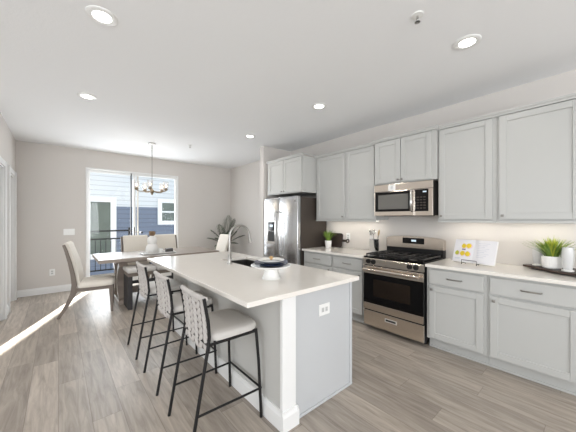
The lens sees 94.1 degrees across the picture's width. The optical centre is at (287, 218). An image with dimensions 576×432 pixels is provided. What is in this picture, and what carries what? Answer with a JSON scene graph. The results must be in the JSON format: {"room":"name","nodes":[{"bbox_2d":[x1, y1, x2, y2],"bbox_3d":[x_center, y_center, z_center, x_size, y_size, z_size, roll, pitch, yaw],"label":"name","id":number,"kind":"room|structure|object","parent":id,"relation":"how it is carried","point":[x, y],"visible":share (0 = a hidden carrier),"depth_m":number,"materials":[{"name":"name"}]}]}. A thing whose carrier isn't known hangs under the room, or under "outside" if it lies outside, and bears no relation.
{"room":"kitchen","nodes":[
{"label":"kitchen","id":0,"kind":"room"},
{"bbox_2d":[0,112,15,171],"bbox_3d":[-4.123,0.009,3.852,0.120,2.760,2.114,0,0,-41],"label":"wall","id":1,"kind":"structure","parent":0,"point":[7,140],"depth_m":3.94,"materials":[{"name":"white paint"}]},
{"bbox_2d":[0,156,6,320],"bbox_3d":[-3.699,0.301,3.376,0.146,2.175,0.850,0,0,-41],"label":"trim","id":2,"kind":"structure","parent":1,"relation":"attached to","point":[3,164],"depth_m":3.66,"materials":[{"name":"white wood"}]},
{"bbox_2d":[7,165,16,312],"bbox_3d":[-4.434,0.301,4.235,0.146,2.175,0.870,0,0,-41],"label":"trim","id":3,"kind":"structure","parent":1,"relation":"attached to","point":[11,174],"depth_m":4.51,"materials":[{"name":"white"}]},
{"bbox_2d":[90,273,113,276],"bbox_3d":[-4.462,1.489,6.141,3.600,0.120,1.566,0,0,-41],"label":"floor","id":4,"kind":"structure","parent":0,"point":[107,273],"depth_m":6.85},
{"bbox_2d":[90,227,142,271],"bbox_3d":[-4.791,0.834,5.810,2.670,1.190,1.491,0,0,-41],"label":"balcony railing","id":5,"kind":"object","parent":4,"relation":"on","point":[128,230],"visible":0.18,"depth_m":6.83,"materials":[{"name":"black metal"}]},
{"bbox_2d":[16,140,230,290],"bbox_3d":[-3.260,0.009,6.059,4.302,2.760,0.120,0,0,-41],"label":"wall","id":6,"kind":"structure","parent":0,"point":[51,179],"depth_m":5.16,"materials":[{"name":"white paint"}]},
{"bbox_2d":[17,284,70,297],"bbox_3d":[-3.171,1.327,6.048,4.182,0.125,0.014,0,0,-41],"label":"baseboard","id":7,"kind":"structure","parent":6,"relation":"attached to","point":[60,288],"depth_m":4.92,"materials":[{"name":"white wood"}]},
{"bbox_2d":[49,269,54,275],"bbox_3d":[-4.397,1.004,5.002,0.078,0.120,0.009,0,0,-41],"label":"power outlet","id":8,"kind":"object","parent":6,"relation":"attached to","point":[51,271],"visible":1,"depth_m":5.00,"materials":[{"name":"white plastic"}]},
{"bbox_2d":[63,229,74,234],"bbox_3d":[-4.211,0.259,5.162,0.170,0.118,0.009,0,0,-41],"label":"light switch","id":9,"kind":"object","parent":6,"relation":"attached to","point":[65,231],"visible":1,"depth_m":5.16,"materials":[{"name":"white plastic"}]},
{"bbox_2d":[86,167,177,279],"bbox_3d":[-3.374,0.184,5.955,1.797,2.410,0.132,0,0,-41],"label":"door","id":10,"kind":"structure","parent":6,"relation":"in","point":[88,169],"depth_m":5.89,"materials":[{"name":"white"}]},
{"bbox_2d":[260,146,290,257],"bbox_3d":[-0.242,0.009,5.319,0.677,2.760,0.120,0,0,-41],"label":"wall","id":11,"kind":"structure","parent":0,"point":[267,154],"depth_m":5.11,"materials":[{"name":"white paint"}]},
{"bbox_2d":[0,0,575,168],"bbox_3d":[-1.231,-1.431,0.371,8.852,0.120,11.404,0,0,-41],"label":"ceiling","id":12,"kind":"structure","parent":0,"point":[207,75],"depth_m":2.40,"materials":[{"name":"white paint"}]},
{"bbox_2d":[77,92,96,99],"bbox_3d":[-2.249,-1.366,3.004,0.186,0.010,0.186,0,0,-41],"label":"recessed light","id":13,"kind":"object","parent":12,"relation":"in","point":[83,95],"visible":1,"depth_m":3.00,"materials":[{"name":"white"}]},
{"bbox_2d":[85,5,117,25],"bbox_3d":[-1.259,-1.366,1.817,0.186,0.010,0.186,0,0,-41],"label":"recessed light","id":14,"kind":"object","parent":12,"relation":"in","point":[98,14],"visible":1,"depth_m":1.80,"materials":[{"name":"white plastic"}]},
{"bbox_2d":[134,142,167,194],"bbox_3d":[-2.502,-0.898,4.891,0.555,0.945,0.571,0,0,-41],"label":"chandelier","id":15,"kind":"object","parent":12,"relation":"hanging from","point":[151,191],"visible":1,"depth_m":4.89,"materials":[{"name":"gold metal"}]},
{"bbox_2d":[244,134,255,137],"bbox_3d":[-0.632,-1.366,4.460,0.186,0.010,0.186,0,0,-41],"label":"recessed light","id":16,"kind":"object","parent":12,"relation":"in","point":[247,135],"visible":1,"depth_m":4.46,"materials":[{"name":"white"}]},
{"bbox_2d":[311,103,326,109],"bbox_3d":[0.378,-1.366,3.271,0.186,0.010,0.186,0,0,-41],"label":"recessed light","id":17,"kind":"object","parent":12,"relation":"in","point":[317,106],"visible":1,"depth_m":3.26,"materials":[{"name":"white"}]},
{"bbox_2d":[411,10,423,23],"bbox_3d":[0.872,-1.346,1.808,0.080,0.050,0.080,0,0,-41],"label":"sprinkler head","id":18,"kind":"object","parent":12,"relation":"attached to","point":[417,15],"visible":1,"depth_m":1.80},
{"bbox_2d":[453,34,481,49],"bbox_3d":[1.391,-1.366,2.084,0.186,0.010,0.186,0,0,-41],"label":"recessed light","id":19,"kind":"object","parent":12,"relation":"in","point":[468,41],"visible":1,"depth_m":2.07,"materials":[{"name":"white plastic"}]},
{"bbox_2d":[0,278,575,431],"bbox_3d":[-1.231,1.449,0.371,8.852,0.120,11.404,0,0,-41],"label":"floor","id":20,"kind":"structure","parent":0,"point":[77,371],"depth_m":2.22,"materials":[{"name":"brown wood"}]},
{"bbox_2d":[57,241,114,318],"bbox_3d":[-3.028,0.870,4.076,0.669,1.053,0.522,0,0,-32],"label":"dining chair","id":21,"kind":"object","parent":20,"relation":"on","point":[79,283],"visible":1,"depth_m":3.88,"materials":[{"name":"beige fabric"}]},
{"bbox_2d":[121,235,150,276],"bbox_3d":[-2.978,0.870,5.328,0.522,1.053,0.669,0,0,-41],"label":"dining chair","id":22,"kind":"object","parent":20,"relation":"on","point":[130,242],"visible":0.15,"depth_m":5.43,"materials":[{"name":"beige fabric"}]},
{"bbox_2d":[123,263,172,309],"bbox_3d":[-2.231,1.077,4.454,0.830,0.625,0.410,0,0,-41],"label":"bench","id":23,"kind":"object","parent":20,"relation":"on","point":[130,271],"visible":0.62,"depth_m":4.16,"materials":[{"name":"brown wood"}]},
{"bbox_2d":[123,263,155,273],"bbox_3d":[-2.389,0.800,4.319,0.413,0.073,0.410,0,0,-41],"label":"cushion","id":24,"kind":"object","parent":23,"relation":"on","point":[130,269],"depth_m":4.23,"materials":[{"name":"white fabric"}]},
{"bbox_2d":[152,263,164,269],"bbox_3d":[-2.072,0.800,4.590,0.413,0.073,0.410,0,0,-41],"label":"cushion","id":25,"kind":"object","parent":23,"relation":"on","point":[156,267],"depth_m":4.33,"materials":[{"name":"white fabric"}]},
{"bbox_2d":[92,247,218,304],"bbox_3d":[-2.409,1.009,5.013,1.945,0.760,0.990,0,0,-41],"label":"dining table","id":26,"kind":"object","parent":20,"relation":"on","point":[119,259],"visible":0.48,"depth_m":4.53,"materials":[{"name":"grey wood"}]},
{"bbox_2d":[139,250,175,254],"bbox_3d":[-2.349,0.615,4.847,0.550,0.028,0.260,0,0,-41],"label":"serving tray","id":27,"kind":"object","parent":26,"relation":"on","point":[163,252],"visible":0.77,"depth_m":4.75,"materials":[{"name":"grey stone"}]},
{"bbox_2d":[146,236,157,252],"bbox_3d":[-2.437,0.462,4.811,0.206,0.302,0.206,0,0,-41],"label":"vase","id":28,"kind":"object","parent":27,"relation":"on","point":[152,247],"visible":0.97,"depth_m":4.75,"materials":[{"name":"white ceramic"}]},
{"bbox_2d":[165,248,172,251],"bbox_3d":[-2.189,0.581,4.944,0.120,0.067,0.080,0,0,-41],"label":"trinket box","id":29,"kind":"object","parent":27,"relation":"on","point":[166,249],"visible":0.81,"depth_m":4.91,"materials":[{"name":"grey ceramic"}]},
{"bbox_2d":[127,261,187,359],"bbox_3d":[-1.442,0.934,2.957,0.509,0.913,0.471,0,0,-41],"label":"bar stool","id":30,"kind":"object","parent":20,"relation":"on","point":[145,287],"visible":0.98,"depth_m":2.86,"materials":[{"name":"white fabric"}]},
{"bbox_2d":[151,234,176,277],"bbox_3d":[-2.552,0.870,5.692,0.522,1.053,0.669,0,0,-41],"label":"dining chair","id":31,"kind":"object","parent":20,"relation":"on","point":[164,241],"visible":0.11,"depth_m":5.83,"materials":[{"name":"beige fabric"}]},
{"bbox_2d":[143,271,216,395],"bbox_3d":[-0.976,0.934,2.422,0.509,0.913,0.471,0,0,-41],"label":"bar stool","id":32,"kind":"object","parent":20,"relation":"on","point":[167,302],"visible":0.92,"depth_m":2.29,"materials":[{"name":"white fabric"}]},
{"bbox_2d":[168,285,262,431],"bbox_3d":[-0.519,0.934,1.893,0.509,0.913,0.471,0,0,-41],"label":"bar stool","id":33,"kind":"object","parent":20,"relation":"on","point":[202,327],"visible":1,"depth_m":1.81,"materials":[{"name":"white fabric"}]},
{"bbox_2d":[216,234,231,251],"bbox_3d":[-1.551,0.870,5.713,0.669,1.053,0.522,0,0,-41],"label":"dining chair","id":34,"kind":"object","parent":20,"relation":"on","point":[222,245],"visible":0.12,"depth_m":5.79,"materials":[{"name":"beige fabric"}]},
{"bbox_2d":[207,215,244,246],"bbox_3d":[-1.562,0.651,6.630,0.949,1.476,0.692,0,0,-41],"label":"potted palm","id":35,"kind":"object","parent":20,"relation":"on","point":[231,224],"visible":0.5,"depth_m":6.65,"materials":[{"name":"plant"}]},
{"bbox_2d":[173,273,351,431],"bbox_3d":[-0.457,0.953,2.819,0.778,0.872,2.221,0,0,-41],"label":"kitchen island","id":36,"kind":"object","parent":20,"relation":"on","point":[306,357],"visible":0.74,"depth_m":1.98,"materials":[{"name":"paint"}]},
{"bbox_2d":[147,251,358,307],"bbox_3d":[-0.560,0.500,2.758,1.091,0.032,2.284,0,0,-41],"label":"island countertop","id":37,"kind":"structure","parent":36,"relation":"on","point":[243,285],"depth_m":2.20,"materials":[{"name":"stone"}]},
{"bbox_2d":[227,224,250,263],"bbox_3d":[-0.521,0.273,2.918,0.287,0.422,0.094,0,0,-41],"label":"faucet","id":38,"kind":"object","parent":37,"relation":"on","point":[237,225],"visible":1,"depth_m":2.85,"materials":[{"name":"silver metal"}]},
{"bbox_2d":[232,259,254,266],"bbox_3d":[-0.445,0.603,3.028,0.360,0.172,0.680,0,0,-41],"label":"sink","id":39,"kind":"object","parent":37,"relation":"in","point":[245,262],"visible":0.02,"depth_m":3.34,"materials":[{"name":"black metal"}]},
{"bbox_2d":[251,263,290,279],"bbox_3d":[-0.136,0.428,2.171,0.330,0.112,0.330,0,0,-41],"label":"cake stand","id":40,"kind":"object","parent":37,"relation":"on","point":[270,273],"visible":0.77,"depth_m":2.11,"materials":[{"name":"white ceramic"}]},
{"bbox_2d":[254,262,287,266],"bbox_3d":[-0.136,0.366,2.171,0.280,0.021,0.280,0,0,-41],"label":"plate","id":41,"kind":"object","parent":40,"relation":"on","point":[254,262],"visible":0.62,"depth_m":2.07,"materials":[{"name":"blue ceramic"}]},
{"bbox_2d":[255,260,286,264],"bbox_3d":[-0.136,0.353,2.171,0.268,0.021,0.268,0,0,-41],"label":"plate","id":42,"kind":"object","parent":41,"relation":"on","point":[256,261],"visible":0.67,"depth_m":2.09,"materials":[{"name":"blue ceramic"}]},
{"bbox_2d":[258,258,284,262],"bbox_3d":[-0.136,0.342,2.171,0.216,0.021,0.216,0,0,-41],"label":"plate","id":43,"kind":"object","parent":42,"relation":"on","point":[260,259],"visible":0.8,"depth_m":2.12,"materials":[{"name":"white ceramic"}]},
{"bbox_2d":[263,256,279,260],"bbox_3d":[-0.136,0.321,2.171,0.140,0.038,0.096,0,0,-6],"label":"napkin","id":44,"kind":"object","parent":43,"relation":"on","point":[270,257],"visible":1,"depth_m":2.15,"materials":[{"name":"white fabric"}]},
{"bbox_2d":[319,302,329,316],"bbox_3d":[0.278,0.689,2.037,0.118,0.085,0.009,0,0,-41],"label":"power outlet","id":45,"kind":"object","parent":36,"relation":"attached to","point":[324,309],"visible":1,"depth_m":2.03,"materials":[{"name":"white plastic"}]},
{"bbox_2d":[265,195,325,265],"bbox_3d":[0.096,0.499,4.809,0.767,1.749,0.905,0,0,-41],"label":"refrigerator","id":46,"kind":"object","parent":20,"relation":"on","point":[291,225],"visible":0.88,"depth_m":4.49,"materials":[{"name":"grey metal"}]},
{"bbox_2d":[304,251,332,270],"bbox_3d":[0.660,0.952,4.280,0.655,0.874,0.602,0,0,-41],"label":"base cabinet","id":47,"kind":"object","parent":20,"relation":"on","point":[323,261],"visible":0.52,"depth_m":4.06,"materials":[{"name":"paint"}]},
{"bbox_2d":[333,255,365,323],"bbox_3d":[1.028,0.952,3.849,0.655,0.874,0.530,0,0,-41],"label":"base cabinet","id":48,"kind":"object","parent":20,"relation":"on","point":[341,264],"visible":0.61,"depth_m":3.58,"materials":[{"name":"paint"}]},
{"bbox_2d":[302,246,372,257],"bbox_3d":[0.836,0.499,4.082,0.644,0.030,1.138,0,0,-41],"label":"countertop","id":49,"kind":"structure","parent":48,"relation":"on","point":[350,252],"depth_m":3.95,"materials":[{"name":"stone"}]},
{"bbox_2d":[323,230,335,247],"bbox_3d":[0.674,0.331,4.486,0.266,0.307,0.298,0,0,-41],"label":"potted plant","id":50,"kind":"object","parent":49,"relation":"on","point":[328,236],"visible":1,"depth_m":4.44,"materials":[{"name":"green plant"}]},
{"bbox_2d":[331,233,349,247],"bbox_3d":[0.840,0.365,4.510,0.062,0.235,0.468,0,0,-41],"label":"cutting board","id":51,"kind":"object","parent":49,"relation":"on","point":[337,239],"visible":0.75,"depth_m":4.50,"materials":[{"name":"brown wood"}]},
{"bbox_2d":[369,239,378,251],"bbox_3d":[1.227,0.389,3.819,0.142,0.190,0.142,0,0,-41],"label":"utensil crock","id":52,"kind":"object","parent":49,"relation":"on","point":[373,243],"visible":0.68,"depth_m":3.76,"materials":[{"name":"ceramic"}]},
{"bbox_2d":[362,236,445,343],"bbox_3d":[1.421,0.810,3.330,0.712,1.158,0.742,0,0,-41],"label":"gas range","id":53,"kind":"object","parent":20,"relation":"on","point":[395,278],"visible":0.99,"depth_m":3.16,"materials":[{"name":"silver metal"}]},
{"bbox_2d":[364,255,441,263],"bbox_3d":[1.409,0.482,3.319,0.528,0.017,0.740,0,0,-41],"label":"cooktop","id":54,"kind":"object","parent":53,"relation":"in","point":[383,258],"depth_m":3.14,"materials":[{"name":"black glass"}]},
{"bbox_2d":[427,267,488,365],"bbox_3d":[1.875,0.952,2.860,0.655,0.874,0.534,0,0,-41],"label":"base cabinet","id":55,"kind":"object","parent":20,"relation":"on","point":[456,300],"visible":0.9,"depth_m":2.66,"materials":[{"name":"paint"}]},
{"bbox_2d":[487,275,575,395],"bbox_3d":[2.248,0.952,2.424,0.655,0.874,0.612,0,0,-41],"label":"base cabinet","id":56,"kind":"object","parent":20,"relation":"on","point":[531,325],"visible":0.94,"depth_m":2.23,"materials":[{"name":"paint"}]},
{"bbox_2d":[425,258,575,285],"bbox_3d":[2.082,0.499,2.626,0.644,0.030,1.162,0,0,-41],"label":"countertop","id":57,"kind":"structure","parent":56,"relation":"on","point":[502,270],"depth_m":2.47,"materials":[{"name":"stone"}]},
{"bbox_2d":[523,264,575,275],"bbox_3d":[2.398,0.469,2.435,0.370,0.030,0.434,0,0,-41],"label":"wooden tray","id":58,"kind":"object","parent":57,"relation":"on","point":[558,271],"visible":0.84,"depth_m":2.39,"materials":[{"name":"brown wood"}]},
{"bbox_2d":[532,248,542,265],"bbox_3d":[2.419,0.371,2.602,0.082,0.165,0.082,0,0,-41],"label":"candle","id":59,"kind":"object","parent":58,"relation":"on","point":[536,255],"visible":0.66,"depth_m":2.58,"materials":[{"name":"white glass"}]},
{"bbox_2d":[523,237,575,268],"bbox_3d":[2.401,0.302,2.455,0.373,0.304,0.388,0,0,13],"label":"potted grass","id":60,"kind":"object","parent":58,"relation":"on","point":[552,259],"depth_m":2.41,"materials":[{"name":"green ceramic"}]},
{"bbox_2d":[541,255,562,268],"bbox_3d":[2.407,0.398,2.447,0.142,0.112,0.143,0,0,-41],"label":"pot","id":61,"kind":"object","parent":60,"relation":"attached to","point":[547,261],"depth_m":2.40,"materials":[{"name":"white ceramic"}]},
{"bbox_2d":[561,247,574,271],"bbox_3d":[2.411,0.351,2.312,0.082,0.205,0.082,0,0,-41],"label":"candle","id":62,"kind":"object","parent":58,"relation":"on","point":[567,253],"visible":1,"depth_m":2.29,"materials":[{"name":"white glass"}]},
{"bbox_2d":[231,69,575,267],"bbox_3d":[2.048,0.009,3.255,0.120,2.760,11.284,0,0,-41],"label":"wall","id":63,"kind":"structure","parent":0,"point":[245,179],"depth_m":3.40,"materials":[{"name":"white paint"}]},
{"bbox_2d":[266,152,315,196],"bbox_3d":[0.161,-0.737,4.839,0.687,0.621,0.974,0,0,-41],"label":"upper cabinet","id":64,"kind":"object","parent":63,"relation":"attached to","point":[295,174],"visible":0.94,"depth_m":4.49,"materials":[{"name":"paint"}]},
{"bbox_2d":[315,149,345,220],"bbox_3d":[0.783,-0.496,4.351,0.375,1.081,0.615,0,0,-41],"label":"upper cabinet","id":65,"kind":"object","parent":63,"relation":"attached to","point":[330,167],"visible":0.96,"depth_m":4.23,"materials":[{"name":"paint"}]},
{"bbox_2d":[345,142,387,221],"bbox_3d":[1.146,-0.496,3.931,0.371,1.081,0.493,0,0,-41],"label":"upper cabinet","id":66,"kind":"object","parent":63,"relation":"attached to","point":[360,160],"visible":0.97,"depth_m":3.81,"materials":[{"name":"paint"}]},
{"bbox_2d":[372,125,438,185],"bbox_3d":[1.547,-0.746,3.431,0.410,0.599,0.826,0,0,-41],"label":"upper cabinet","id":67,"kind":"object","parent":63,"relation":"attached to","point":[412,156],"visible":0.94,"depth_m":3.27,"materials":[{"name":"paint"}]},
{"bbox_2d":[374,180,437,215],"bbox_3d":[1.523,-0.233,3.418,0.446,0.408,0.740,0,0,-41],"label":"microwave","id":68,"kind":"object","parent":67,"relation":"attached to","point":[418,198],"visible":0.98,"depth_m":3.24,"materials":[{"name":"grey metal"}]},
{"bbox_2d":[437,112,496,222],"bbox_3d":[1.991,-0.496,2.940,0.375,1.081,0.536,0,0,-41],"label":"upper cabinet","id":69,"kind":"object","parent":63,"relation":"attached to","point":[467,149],"visible":0.98,"depth_m":2.81,"materials":[{"name":"paint"}]},
{"bbox_2d":[496,93,575,223],"bbox_3d":[2.359,-0.496,2.509,0.375,1.081,0.596,0,0,-41],"label":"upper cabinet","id":70,"kind":"object","parent":63,"relation":"attached to","point":[536,142],"visible":1,"depth_m":2.41,"materials":[{"name":"paint"}]},
{"bbox_3d":[1.941,0.386,2.823,0.204,0.190,0.164,0,0,-41],"label":"book stand","id":71,"kind":"object","parent":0,"visible":0},
{"bbox_2d":[452,239,498,265],"bbox_3d":[1.946,0.348,2.811,0.110,0.241,0.402,0,0,-31],"label":"cookbook","id":72,"kind":"object","parent":71,"relation":"on","point":[483,252],"visible":1,"depth_m":2.78,"materials":[{"name":"white paper"}]},
{"label":"outside","id":73,"kind":"structure","parent":0,"visible":0},
{"bbox_3d":[-17.911,4.539,28.634,70.000,0.100,53.196,0,0,-41],"label":"ground","id":74,"kind":"structure","parent":73,"visible":0},
{"bbox_2d":[90,172,173,274],"bbox_3d":[-6.761,-4.061,13.982,24.100,17.100,8.160,0,0,-41],"label":"house","id":75,"kind":"structure","parent":74,"relation":"on","point":[109,193],"depth_m":9.44,"materials":[{"name":"wood"}]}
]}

